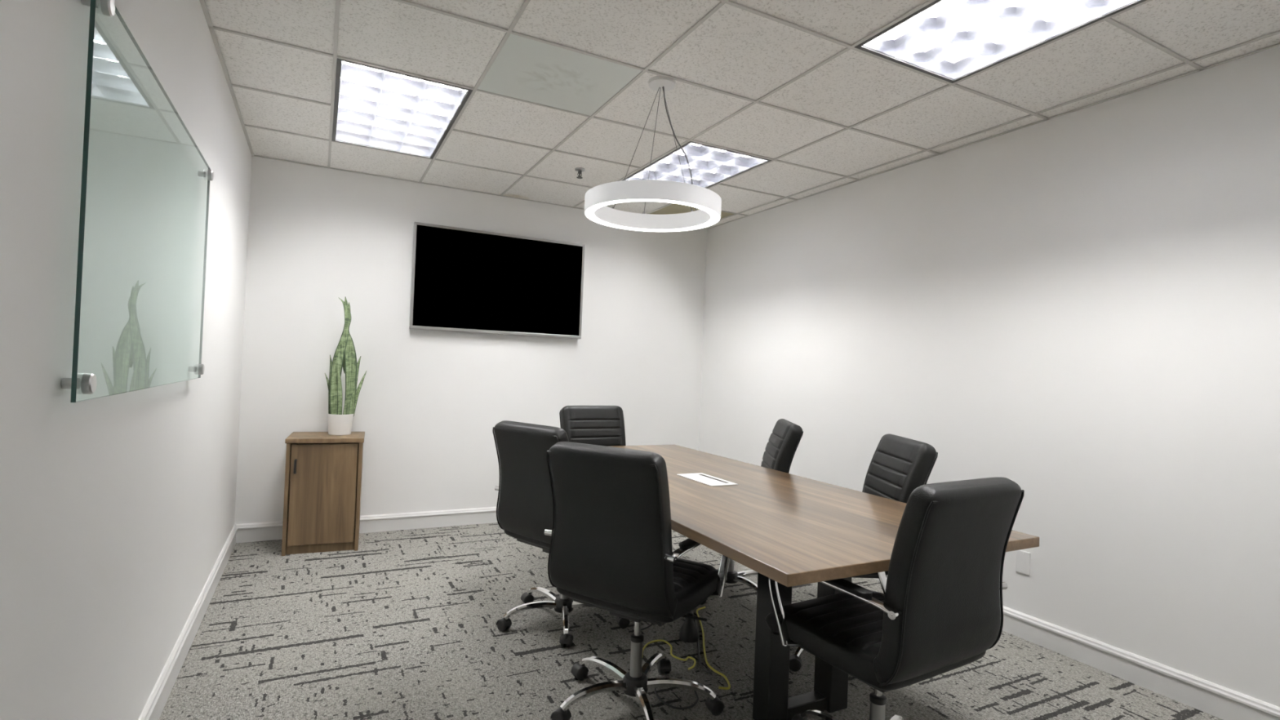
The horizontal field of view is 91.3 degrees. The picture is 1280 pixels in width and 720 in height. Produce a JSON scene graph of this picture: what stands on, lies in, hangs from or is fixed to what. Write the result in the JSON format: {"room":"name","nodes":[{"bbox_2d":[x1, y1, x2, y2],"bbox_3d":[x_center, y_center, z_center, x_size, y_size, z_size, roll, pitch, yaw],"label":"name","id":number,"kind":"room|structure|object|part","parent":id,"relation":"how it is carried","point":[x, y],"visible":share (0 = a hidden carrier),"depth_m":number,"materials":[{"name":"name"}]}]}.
{"room":"office","nodes":[
{"label":"office","id":0,"kind":"room"},
{"bbox_2d":[0,0,251,719],"bbox_3d":[-1.382,-0.179,1.588,0.120,2.830,5.750,3,-1,-27],"label":"wall","id":1,"kind":"structure","parent":0,"point":[117,511],"depth_m":1.53,"materials":[{"name":"paint"}]},
{"bbox_2d":[61,0,213,402],"bbox_3d":[-1.421,-0.343,1.864,0.048,0.840,1.450,3,-1,-27],"label":"board","id":2,"kind":"object","parent":1,"relation":"attached to","point":[88,384],"visible":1,"depth_m":1.23,"materials":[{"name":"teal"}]},
{"bbox_2d":[137,524,237,719],"bbox_3d":[-1.373,1.176,1.605,0.020,0.122,5.750,3,-1,-27],"label":"baseboard","id":3,"kind":"structure","parent":1,"relation":"attached to","point":[153,708],"depth_m":2.56,"materials":[{"name":"white paint"}]},
{"bbox_2d":[234,155,706,524],"bbox_3d":[-1.058,-0.128,5.054,3.868,2.830,0.120,3,-1,-27],"label":"wall","id":4,"kind":"structure","parent":0,"point":[430,402],"depth_m":4.68,"materials":[{"name":"paint"}]},
{"bbox_2d":[235,506,497,542],"bbox_3d":[-1.079,1.226,4.977,3.628,0.122,0.020,3,-1,-27],"label":"baseboard","id":5,"kind":"structure","parent":4,"relation":"attached to","point":[270,531],"depth_m":4.62,"materials":[{"name":"white paint"}]},
{"bbox_2d":[408,222,585,338],"bbox_3d":[-1.087,-0.595,4.931,1.351,0.791,0.062,3,-1,-27],"label":"television","id":6,"kind":"object","parent":4,"relation":"attached to","point":[464,280],"visible":1,"depth_m":4.88,"materials":[{"name":"black"}]},
{"bbox_2d":[158,522,1222,719],"bbox_3d":[0.225,1.360,2.427,3.868,0.100,5.990,3,-1,-27],"label":"floor","id":7,"kind":"structure","parent":0,"point":[402,625],"depth_m":2.74,"materials":[{"name":"carpet"}]},
{"bbox_2d":[281,431,364,555],"bbox_3d":[-2.103,0.870,4.180,0.452,0.735,0.425,3,-1,-23],"label":"base cabinet","id":8,"kind":"object","parent":7,"relation":"on","point":[323,471],"visible":0.98,"depth_m":4.02,"materials":[{"name":"brown wood"}]},
{"bbox_3d":[-2.168,0.672,3.937,0.015,0.095,0.031,3,-1,-23],"label":"handle","id":9,"kind":"part","parent":8,"relation":"part of","materials":[{"name":"black plastic"}]},
{"bbox_2d":[324,297,366,435],"bbox_3d":[-2.011,0.037,4.281,0.160,0.938,0.220,2,-1,33],"label":"potted plant","id":10,"kind":"object","parent":8,"relation":"on","point":[340,423],"visible":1,"depth_m":4.24,"materials":[{"name":"green plant"}]},
{"bbox_3d":[-2.040,0.435,4.257,0.160,0.140,0.160,3,-1,-41],"label":"pot","id":11,"kind":"part","parent":10,"relation":"part of","materials":[{"name":"white ceramic"}]},
{"bbox_2d":[492,420,630,647],"bbox_3d":[-0.377,0.798,3.116,0.636,0.990,0.656,2,-1,39],"label":"office chair","id":12,"kind":"object","parent":7,"relation":"on","point":[524,509],"visible":0.45,"depth_m":2.93,"materials":[{"name":"black leather"}]},
{"bbox_3d":[-0.340,0.837,3.132,0.506,0.104,0.502,2,-1,39],"label":"seat","id":13,"kind":"part","parent":12,"relation":"part of","materials":[{"name":"black leather"}]},
{"bbox_3d":[-0.528,1.204,3.023,0.264,0.060,0.036,3,-1,-27],"label":"leg","id":14,"kind":"part","parent":12,"relation":"part of","materials":[{"name":"silver metal"}]},
{"bbox_3d":[-0.496,0.577,2.928,0.500,0.561,0.168,2,-1,39],"label":"backrest","id":15,"kind":"part","parent":12,"relation":"part of","materials":[{"name":"black leather"}]},
{"bbox_3d":[-0.497,1.207,3.220,0.264,0.060,0.036,2,-1,45],"label":"leg","id":16,"kind":"part","parent":12,"relation":"part of","materials":[{"name":"silver metal"}]},
{"bbox_3d":[-0.350,1.210,2.933,0.036,0.060,0.264,2,-1,-9],"label":"leg","id":17,"kind":"part","parent":12,"relation":"part of","materials":[{"name":"silver metal"}]},
{"bbox_3d":[-0.210,1.217,3.074,0.264,0.060,0.036,2,-1,9],"label":"leg","id":18,"kind":"part","parent":12,"relation":"part of","materials":[{"name":"silver metal"}]},
{"bbox_2d":[559,405,626,446],"bbox_3d":[-0.208,0.810,4.015,0.619,1.000,0.612,3,-1,-31],"label":"office chair","id":19,"kind":"object","parent":7,"relation":"on","point":[601,425],"visible":0.18,"depth_m":4.16,"materials":[{"name":"black leather"}]},
{"bbox_2d":[544,441,729,719],"bbox_3d":[-0.019,0.800,2.361,0.617,0.998,0.646,2,-1,36],"label":"office chair","id":20,"kind":"object","parent":7,"relation":"on","point":[611,531],"visible":0.98,"depth_m":2.15,"materials":[{"name":"black leather"}]},
{"bbox_3d":[-0.198,0.753,2.461,0.112,0.275,0.467,2,-1,31],"label":"armrest","id":21,"kind":"part","parent":20,"relation":"part of","materials":[{"name":"silver metal"}]},
{"bbox_3d":[-0.164,1.210,2.267,0.264,0.060,0.036,3,-1,-30],"label":"leg","id":22,"kind":"part","parent":20,"relation":"part of","materials":[{"name":"silver metal"}]},
{"bbox_3d":[-0.144,1.213,2.465,0.264,0.060,0.036,2,-1,42],"label":"leg","id":23,"kind":"part","parent":20,"relation":"part of","materials":[{"name":"silver metal"}]},
{"bbox_3d":[-0.110,0.576,2.162,0.500,0.561,0.168,2,-1,31],"label":"backrest","id":24,"kind":"part","parent":20,"relation":"part of","materials":[{"name":"black leather"}]},
{"bbox_3d":[0.016,0.835,2.387,0.506,0.104,0.502,2,-1,31],"label":"seat","id":25,"kind":"part","parent":20,"relation":"part of","materials":[{"name":"black leather"}]},
{"bbox_3d":[0.018,1.216,2.186,0.036,0.060,0.264,2,-1,-12],"label":"leg","id":26,"kind":"part","parent":20,"relation":"part of","materials":[{"name":"silver metal"}]},
{"bbox_3d":[0.051,1.221,2.507,0.036,0.060,0.264,2,-1,24],"label":"leg","id":27,"kind":"part","parent":20,"relation":"part of","materials":[{"name":"silver metal"}]},
{"bbox_3d":[0.151,1.223,2.335,0.264,0.060,0.036,2,-1,6],"label":"leg","id":28,"kind":"part","parent":20,"relation":"part of","materials":[{"name":"silver metal"}]},
{"bbox_3d":[0.186,0.765,2.231,0.112,0.275,0.467,2,-1,31],"label":"armrest","id":29,"kind":"part","parent":20,"relation":"part of","materials":[{"name":"silver metal"}]},
{"bbox_2d":[628,611,698,642],"bbox_3d":[0.118,1.242,2.990,0.333,0.139,0.092,2,-1,15],"label":"floor outlet","id":30,"kind":"object","parent":7,"relation":"on","point":[688,633],"visible":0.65,"depth_m":2.93,"materials":[{"name":"black plastic"}]},
{"bbox_2d":[642,639,696,670],"bbox_3d":[0.139,1.306,2.789,0.267,0.008,0.206,2,-1,24],"label":"cable","id":31,"kind":"object","parent":7,"relation":"on","point":[658,640],"visible":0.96,"depth_m":2.77,"materials":[{"name":"yellow plastic"}]},
{"bbox_2d":[653,688,698,709],"bbox_3d":[0.146,1.302,2.423,0.174,0.008,0.180,2,-1,-5],"label":"power cord","id":32,"kind":"object","parent":7,"relation":"on","point":[655,689],"visible":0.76,"depth_m":2.37,"materials":[{"name":"black plastic"}]},
{"bbox_2d":[691,608,712,675],"bbox_3d":[0.278,1.314,2.975,0.046,0.009,0.732,2,-1,0],"label":"power cord","id":33,"kind":"object","parent":7,"relation":"on","point":[698,646],"visible":0.75,"depth_m":2.77,"materials":[{"name":"black plastic"}]},
{"bbox_2d":[696,606,730,689],"bbox_3d":[0.320,1.315,2.920,0.077,0.009,0.854,2,-1,-1],"label":"cable","id":34,"kind":"object","parent":7,"relation":"on","point":[703,607],"visible":0.96,"depth_m":2.71,"materials":[{"name":"yellow plastic"}]},
{"bbox_2d":[701,418,803,604],"bbox_3d":[0.560,0.839,3.643,0.657,0.995,0.617,2,-1,3],"label":"office chair","id":35,"kind":"object","parent":7,"relation":"on","point":[784,439],"visible":0.17,"depth_m":3.46,"materials":[{"name":"black leather"}]},
{"bbox_3d":[0.605,1.254,3.473,0.036,0.060,0.264,3,-1,-30],"label":"leg","id":36,"kind":"part","parent":35,"relation":"part of","materials":[{"name":"silver metal"}]},
{"bbox_3d":[0.685,1.259,3.656,0.264,0.060,0.036,2,-1,-12],"label":"leg","id":37,"kind":"part","parent":35,"relation":"part of","materials":[{"name":"silver metal"}]},
{"bbox_3d":[0.792,0.628,3.615,0.168,0.561,0.500,6,0,3],"label":"backrest","id":38,"kind":"part","parent":35,"relation":"part of","materials":[{"name":"black leather"}]},
{"bbox_2d":[609,444,1039,719],"bbox_3d":[0.296,0.943,2.961,1.096,0.750,2.450,3,-1,-27],"label":"conference table","id":39,"kind":"object","parent":7,"relation":"on","point":[791,530],"visible":0.53,"depth_m":2.26,"materials":[{"name":"brown wood"}]},
{"bbox_2d":[676,472,737,486],"bbox_3d":[0.315,0.567,2.975,0.146,0.005,0.306,3,-1,-27],"label":"cable grommet","id":40,"kind":"object","parent":39,"relation":"on","point":[704,478],"visible":1,"depth_m":2.95,"materials":[{"name":"white plastic"}]},
{"bbox_3d":[0.486,0.960,2.282,0.090,0.716,0.090,3,-1,-27],"label":"leg","id":41,"kind":"part","parent":39,"relation":"part of","materials":[{"name":"black laminate"}]},
{"bbox_3d":[0.747,0.972,2.416,0.090,0.716,0.090,3,-1,-27],"label":"leg","id":42,"kind":"part","parent":39,"relation":"part of","materials":[{"name":"black laminate"}]},
{"bbox_2d":[789,433,937,671],"bbox_3d":[0.940,0.846,2.898,0.657,0.994,0.620,2,-1,-1],"label":"office chair","id":43,"kind":"object","parent":7,"relation":"on","point":[899,465],"visible":0.15,"depth_m":2.76,"materials":[{"name":"black leather"}]},
{"bbox_3d":[0.765,1.252,2.770,0.264,0.060,0.036,3,-1,-42],"label":"leg","id":44,"kind":"part","parent":43,"relation":"part of","materials":[{"name":"silver metal"}]},
{"bbox_3d":[0.871,0.871,2.888,0.502,0.104,0.506,2,-1,-1],"label":"seat","id":45,"kind":"part","parent":43,"relation":"part of","materials":[{"name":"black leather"}]},
{"bbox_3d":[1.165,0.635,2.896,0.168,0.561,0.500,7,-1,-1],"label":"backrest","id":46,"kind":"part","parent":43,"relation":"part of","materials":[{"name":"black leather"}]},
{"bbox_2d":[764,476,1024,719],"bbox_3d":[0.754,0.830,1.983,0.621,0.990,0.637,3,-1,-31],"label":"office chair","id":47,"kind":"object","parent":7,"relation":"on","point":[938,612],"visible":0.98,"depth_m":1.75,"materials":[{"name":"black leather"}]},
{"bbox_3d":[0.650,1.240,2.118,0.036,0.060,0.264,3,-1,-34],"label":"leg","id":48,"kind":"part","parent":47,"relation":"part of","materials":[{"name":"silver metal"}]},
{"bbox_3d":[0.579,0.784,1.855,0.112,0.275,0.467,3,-1,-31],"label":"armrest","id":49,"kind":"part","parent":47,"relation":"part of","materials":[{"name":"silver metal"}]},
{"bbox_3d":[0.742,0.868,2.012,0.506,0.104,0.502,3,-1,-31],"label":"seat","id":50,"kind":"part","parent":47,"relation":"part of","materials":[{"name":"black leather"}]},
{"bbox_3d":[0.849,1.248,2.111,0.036,0.060,0.264,2,-1,38],"label":"leg","id":51,"kind":"part","parent":47,"relation":"part of","materials":[{"name":"silver metal"}]},
{"bbox_3d":[0.961,0.802,2.087,0.112,0.275,0.467,3,-1,-31],"label":"armrest","id":52,"kind":"part","parent":47,"relation":"part of","materials":[{"name":"silver metal"}]},
{"bbox_3d":[0.889,0.619,1.788,0.500,0.561,0.168,3,-1,-31],"label":"backrest","id":53,"kind":"part","parent":47,"relation":"part of","materials":[{"name":"black leather"}]},
{"bbox_2d":[204,0,1279,228],"bbox_3d":[0.336,-1.436,2.459,3.868,0.323,5.990,3,-1,-27],"label":"ceiling","id":54,"kind":"structure","parent":0,"point":[736,51],"depth_m":2.81,"materials":[{"name":"tile"}]},
{"bbox_2d":[332,57,472,159],"bbox_3d":[-1.345,-1.386,3.430,0.593,0.125,1.202,3,-1,-27],"label":"ceiling light","id":55,"kind":"object","parent":54,"relation":"attached to","point":[375,108],"visible":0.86,"depth_m":3.40,"materials":[{"name":"white plastic"}]},
{"bbox_2d":[477,33,641,115],"bbox_3d":[-0.387,-1.296,2.895,0.592,0.006,0.592,3,-1,-27],"label":"ceiling panel","id":56,"kind":"object","parent":54,"relation":"attached to","point":[524,68],"visible":1,"depth_m":2.86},
{"bbox_2d":[574,167,585,178],"bbox_3d":[-0.405,-1.254,4.207,0.068,0.061,0.068,3,-1,-27],"label":"sprinkler head","id":57,"kind":"object","parent":54,"relation":"attached to","point":[580,170],"visible":1,"depth_m":4.20},
{"bbox_3d":[-0.404,-1.277,4.208,0.068,0.014,0.068,3,-1,-27],"label":"ceiling plate","id":58,"kind":"part","parent":57,"relation":"part of","materials":[{"name":"silver metal"}]},
{"bbox_2d":[584,75,721,231],"bbox_3d":[0.069,-0.966,2.860,0.620,0.629,0.620,3,-1,-27],"label":"pendant light","id":59,"kind":"object","parent":54,"relation":"hanging from","point":[596,199],"visible":1,"depth_m":2.77,"materials":[{"name":"white plastic"}]},
{"bbox_2d":[585,199,719,231],"bbox_3d":[0.057,-0.655,2.857,0.614,0.005,0.614,3,-1,-27],"label":"diffuser","id":60,"kind":"object","parent":59,"relation":"attached to","point":[591,206],"depth_m":2.91,"materials":[{"name":"white plastic"}]},
{"bbox_3d":[0.201,-0.987,2.951,0.264,0.531,0.035,3,-1,-43],"label":"power cord","id":61,"kind":"part","parent":59,"relation":"part of","materials":[{"name":"grey metal"}]},
{"bbox_2d":[650,203,733,218],"bbox_3d":[0.397,-1.248,5.368,0.610,0.018,0.634,3,-1,-27],"label":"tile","id":62,"kind":"structure","parent":54,"relation":"attached to","point":[675,208],"depth_m":5.21,"materials":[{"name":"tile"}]},
{"bbox_2d":[621,141,772,188],"bbox_3d":[0.281,-1.312,4.266,0.593,0.125,1.202,3,-1,-27],"label":"ceiling light","id":63,"kind":"object","parent":54,"relation":"attached to","point":[709,166],"visible":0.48,"depth_m":4.13,"materials":[{"name":"white plastic"}]},
{"bbox_2d":[199,0,1279,229],"bbox_3d":[0.329,-1.271,2.457,3.628,0.006,5.750,3,-1,-27],"label":"ceiling grid","id":64,"kind":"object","parent":54,"relation":"attached to","point":[1186,61],"depth_m":2.90,"materials":[{"name":"silver metal"}]},
{"bbox_2d":[854,0,1146,83],"bbox_3d":[1.395,-1.292,2.097,0.593,0.125,1.202,3,-1,-27],"label":"ceiling light","id":65,"kind":"object","parent":54,"relation":"attached to","point":[951,41],"visible":0.91,"depth_m":2.43,"materials":[{"name":"white plastic"}]},
{"bbox_2d":[698,45,1279,706],"bbox_3d":[1.948,-0.028,3.300,0.120,2.830,5.750,3,-1,-27],"label":"wall","id":66,"kind":"structure","parent":0,"point":[1079,309],"depth_m":2.94,"materials":[{"name":"paint"}]},
{"bbox_2d":[1015,550,1030,575],"bbox_3d":[1.915,1.011,3.131,0.008,0.112,0.072,3,-1,-27],"label":"wall plate","id":67,"kind":"object","parent":66,"relation":"attached to","point":[1022,557],"visible":0.89,"depth_m":3.13,"materials":[{"name":"white plastic"}]},
{"bbox_2d":[873,575,1279,719],"bbox_3d":[1.832,1.322,3.252,0.020,0.122,5.750,3,-1,-27],"label":"baseboard","id":68,"kind":"structure","parent":66,"relation":"attached to","point":[1213,699],"depth_m":2.66,"materials":[{"name":"white paint"}]}
]}

